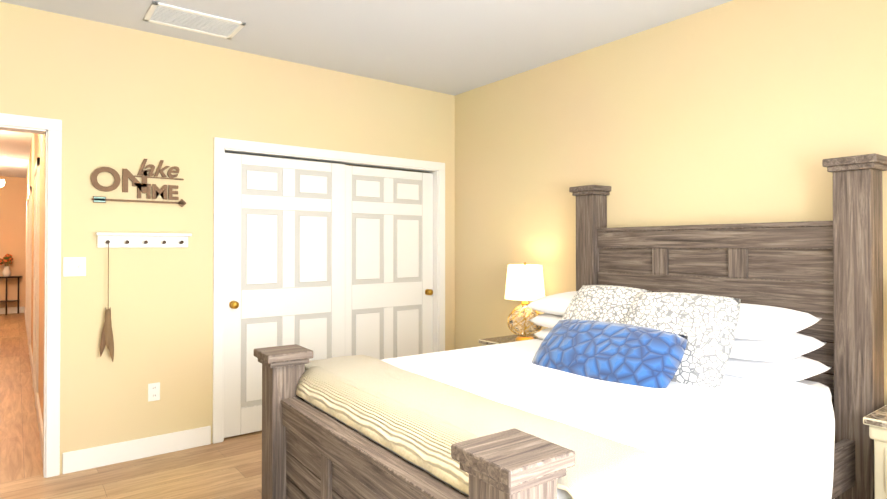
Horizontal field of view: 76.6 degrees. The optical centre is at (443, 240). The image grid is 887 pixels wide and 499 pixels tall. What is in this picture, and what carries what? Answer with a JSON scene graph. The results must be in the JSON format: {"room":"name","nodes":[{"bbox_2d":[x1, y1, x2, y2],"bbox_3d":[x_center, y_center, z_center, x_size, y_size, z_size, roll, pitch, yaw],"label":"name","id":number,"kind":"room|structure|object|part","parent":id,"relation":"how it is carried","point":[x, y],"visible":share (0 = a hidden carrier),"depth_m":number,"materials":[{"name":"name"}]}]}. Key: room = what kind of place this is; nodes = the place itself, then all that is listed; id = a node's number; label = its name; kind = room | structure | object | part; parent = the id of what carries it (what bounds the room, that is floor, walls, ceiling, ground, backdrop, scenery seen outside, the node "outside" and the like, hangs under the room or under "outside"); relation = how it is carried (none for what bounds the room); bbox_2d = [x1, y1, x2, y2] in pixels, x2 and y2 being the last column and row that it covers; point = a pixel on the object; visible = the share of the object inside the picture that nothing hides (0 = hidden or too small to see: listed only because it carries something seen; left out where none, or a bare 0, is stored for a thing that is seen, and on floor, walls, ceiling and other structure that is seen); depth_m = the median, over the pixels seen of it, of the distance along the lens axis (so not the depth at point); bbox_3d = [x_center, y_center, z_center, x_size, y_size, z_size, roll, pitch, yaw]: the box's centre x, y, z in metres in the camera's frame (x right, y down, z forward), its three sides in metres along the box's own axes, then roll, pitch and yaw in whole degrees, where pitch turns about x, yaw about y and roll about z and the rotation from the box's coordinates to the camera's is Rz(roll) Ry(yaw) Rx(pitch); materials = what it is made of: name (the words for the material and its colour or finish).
{"room":"bedroom","nodes":[
{"label":"bedroom","id":0,"kind":"room"},
{"bbox_2d":[0,176,25,307],"bbox_3d":[-9.187,0.095,10.955,1.900,2.740,0.120,0,-1,-37],"label":"wall","id":1,"kind":"structure","parent":0,"point":[13,216],"depth_m":11.29,"materials":[{"name":"paint"}]},
{"bbox_2d":[0,307,22,313],"bbox_3d":[-9.162,1.402,10.876,1.620,0.125,0.016,0,-1,-37],"label":"baseboard","id":2,"kind":"structure","parent":1,"relation":"attached to","point":[10,310],"depth_m":11.25,"materials":[{"name":"white paint"}]},
{"bbox_2d":[25,133,44,419],"bbox_3d":[-5.396,0.060,7.444,0.120,2.740,10.060,0,-1,-37],"label":"wall","id":3,"kind":"structure","parent":0,"point":[37,149],"depth_m":4.53,"materials":[{"name":"paint"}]},
{"bbox_2d":[25,199,27,326],"bbox_3d":[-6.899,0.399,9.300,0.020,2.100,0.920,0,-1,-37],"label":"door frame","id":4,"kind":"structure","parent":3,"relation":"attached to","point":[27,199],"depth_m":8.95,"materials":[{"name":"white paint"}]},
{"bbox_2d":[27,186,31,344],"bbox_3d":[-5.445,0.380,7.391,0.020,2.100,0.920,0,-1,-37],"label":"door frame","id":5,"kind":"structure","parent":3,"relation":"attached to","point":[29,250],"depth_m":7.04,"materials":[{"name":"white paint"}]},
{"bbox_2d":[24,307,42,459],"bbox_3d":[-5.474,1.367,7.422,0.016,0.125,9.980,0,-1,-37],"label":"baseboard","id":6,"kind":"structure","parent":3,"relation":"attached to","point":[38,409],"depth_m":4.42,"materials":[{"name":"white paint"}]},
{"bbox_2d":[33,157,39,407],"bbox_3d":[-3.688,0.357,5.084,0.020,2.100,0.920,0,-1,-37],"label":"door frame","id":7,"kind":"structure","parent":3,"relation":"attached to","point":[36,267],"depth_m":4.73,"materials":[{"name":"white paint"}]},
{"bbox_2d":[0,313,261,498],"bbox_3d":[-3.318,1.463,5.751,4.950,0.100,15.490,0,-1,-37],"label":"floor","id":8,"kind":"structure","parent":0,"point":[229,468],"depth_m":3.44,"materials":[{"name":"brown wood"}]},
{"bbox_2d":[0,254,21,314],"bbox_3d":[-8.645,0.865,11.110,0.500,1.204,0.238,0,-1,-37],"label":"table","id":9,"kind":"object","parent":8,"relation":"on","point":[6,272],"visible":1,"depth_m":11.08,"materials":[{"name":"black wood"}]},
{"bbox_2d":[479,335,537,345],"bbox_3d":[0.597,1.072,4.141,0.415,0.650,0.560,0,-1,-37],"label":"nightstand","id":10,"kind":"object","parent":8,"relation":"on","point":[497,340],"visible":0.04,"depth_m":4.22,"materials":[{"name":"beige paint"}]},
{"bbox_2d":[505,262,544,340],"bbox_3d":[0.603,0.455,4.152,0.300,0.584,0.300,0,-1,-37],"label":"lamp","id":11,"kind":"object","parent":10,"relation":"on","point":[524,282],"visible":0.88,"depth_m":4.05,"materials":[{"name":"white fabric"}]},
{"bbox_3d":[0.603,0.297,4.154,0.300,0.270,0.300,0,-1,-37],"label":"lamp shade","id":12,"kind":"part","parent":11,"relation":"part of","materials":[{"name":"beige fabric"}]},
{"bbox_2d":[254,153,886,498],"bbox_3d":[0.594,0.502,2.571,2.360,1.760,1.862,0,-1,-36],"label":"bed","id":13,"kind":"object","parent":8,"relation":"on","point":[730,361],"visible":1,"depth_m":2.38,"materials":[{"name":"white fabric"}]},
{"bbox_2d":[291,354,676,498],"bbox_3d":[-0.068,0.756,2.102,0.343,0.371,1.848,0,-1,-36],"label":"throw","id":14,"kind":"object","parent":13,"relation":"on","point":[604,468],"depth_m":1.76,"materials":[{"name":"beige fabric"}]},
{"bbox_2d":[294,337,834,498],"bbox_3d":[0.450,0.897,2.453,1.638,0.617,1.742,0,-1,-36],"label":"duvet","id":15,"kind":"object","parent":13,"relation":"on","point":[736,435],"depth_m":2.00,"materials":[{"name":"white fabric"}]},
{"bbox_2d":[863,405,886,498],"bbox_3d":[2.063,1.053,2.216,0.415,0.650,0.560,0,-1,-37],"label":"nightstand","id":16,"kind":"object","parent":8,"relation":"on","point":[876,420],"visible":1,"depth_m":2.29,"materials":[{"name":"beige paint"}]},
{"bbox_2d":[0,2,454,473],"bbox_3d":[-1.616,0.025,3.925,4.230,2.740,0.120,0,-1,-37],"label":"wall","id":17,"kind":"structure","parent":0,"point":[118,99],"depth_m":3.65,"materials":[{"name":"beige paint"}]},
{"bbox_2d":[0,113,61,477],"bbox_3d":[-2.678,0.334,3.113,0.912,2.106,0.160,0,-1,-37],"label":"door frame","id":18,"kind":"structure","parent":17,"relation":"attached to","point":[50,129],"depth_m":3.30,"materials":[{"name":"white paint"}]},
{"bbox_2d":[63,257,85,276],"bbox_3d":[-2.218,0.160,3.377,0.115,0.115,0.021,0,-1,-37],"label":"switch plate","id":19,"kind":"object","parent":17,"relation":"attached to","point":[74,266],"visible":1,"depth_m":3.38,"materials":[{"name":"white paint"}]},
{"bbox_2d":[62,426,210,473],"bbox_3d":[-1.929,1.329,3.589,0.840,0.125,0.016,0,-1,-37],"label":"baseboard","id":20,"kind":"structure","parent":17,"relation":"attached to","point":[95,457],"depth_m":3.55,"materials":[{"name":"white paint"}]},
{"bbox_2d":[91,159,185,206],"bbox_3d":[-1.936,-0.372,3.592,0.545,0.303,0.012,0,-1,-37],"label":"wall sign","id":21,"kind":"object","parent":17,"relation":"attached to","point":[143,187],"visible":0.98,"depth_m":3.60,"materials":[{"name":"brown wood"}]},
{"bbox_2d":[95,232,191,247],"bbox_3d":[-1.906,0.000,3.582,0.543,0.093,0.075,0,-1,-37],"label":"hooks","id":22,"kind":"object","parent":17,"relation":"attached to","point":[144,240],"visible":1,"depth_m":3.54,"materials":[{"name":"white paint"}]},
{"bbox_2d":[100,244,113,360],"bbox_3d":[-2.061,0.380,3.443,0.075,0.740,0.011,0,-1,-37],"label":"feathers","id":23,"kind":"object","parent":22,"relation":"hanging from","point":[107,339],"visible":0.92,"depth_m":3.44,"materials":[{"name":"brown"}]},
{"bbox_2d":[148,382,159,401],"bbox_3d":[-1.875,0.982,3.637,0.070,0.115,0.010,0,-1,-37],"label":"wall outlet","id":24,"kind":"object","parent":17,"relation":"attached to","point":[153,391],"visible":1,"depth_m":3.63,"materials":[{"name":"white paint"}]},
{"bbox_2d":[224,153,344,437],"bbox_3d":[-1.173,0.386,4.229,0.945,2.000,0.160,0,-1,-37],"label":"closet door","id":25,"kind":"structure","parent":17,"relation":"in","point":[284,269],"depth_m":4.16,"materials":[{"name":"white paint"}]},
{"bbox_2d":[213,137,444,443],"bbox_3d":[-0.822,0.348,4.514,2.002,2.106,0.141,0,-1,-37],"label":"trim","id":26,"kind":"structure","parent":17,"relation":"attached to","point":[222,146],"depth_m":4.16,"materials":[{"name":"white paint"}]},
{"bbox_2d":[345,165,432,359],"bbox_3d":[-0.479,0.392,4.808,0.945,2.000,0.160,0,-1,-37],"label":"closet door","id":27,"kind":"structure","parent":17,"relation":"in","point":[388,263],"depth_m":4.79,"materials":[{"name":"white paint"}]},
{"bbox_2d":[225,152,428,172],"bbox_3d":[-1.058,0.034,4.827,2.110,2.740,0.640,0,-1,-37],"label":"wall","id":28,"kind":"structure","parent":0,"point":[356,165],"depth_m":5.37,"materials":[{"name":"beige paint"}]},
{"bbox_2d":[0,0,732,177],"bbox_3d":[-3.318,-1.377,5.779,4.950,0.100,15.490,0,-1,-37],"label":"ceiling","id":29,"kind":"structure","parent":0,"point":[453,47],"depth_m":3.61,"materials":[{"name":"grey paint"}]},
{"bbox_2d":[143,1,245,38],"bbox_3d":[-1.528,-1.343,3.452,0.520,0.012,0.320,0,-1,-37],"label":"ceiling vent","id":30,"kind":"object","parent":29,"relation":"in","point":[184,19],"visible":1,"depth_m":3.44,"materials":[{"name":"white"}]},
{"bbox_2d":[455,0,886,405],"bbox_3d":[1.687,0.018,3.178,0.120,2.740,5.310,0,-1,-37],"label":"wall","id":31,"kind":"structure","parent":0,"point":[743,111],"depth_m":3.46,"materials":[{"name":"beige paint"}]}
]}

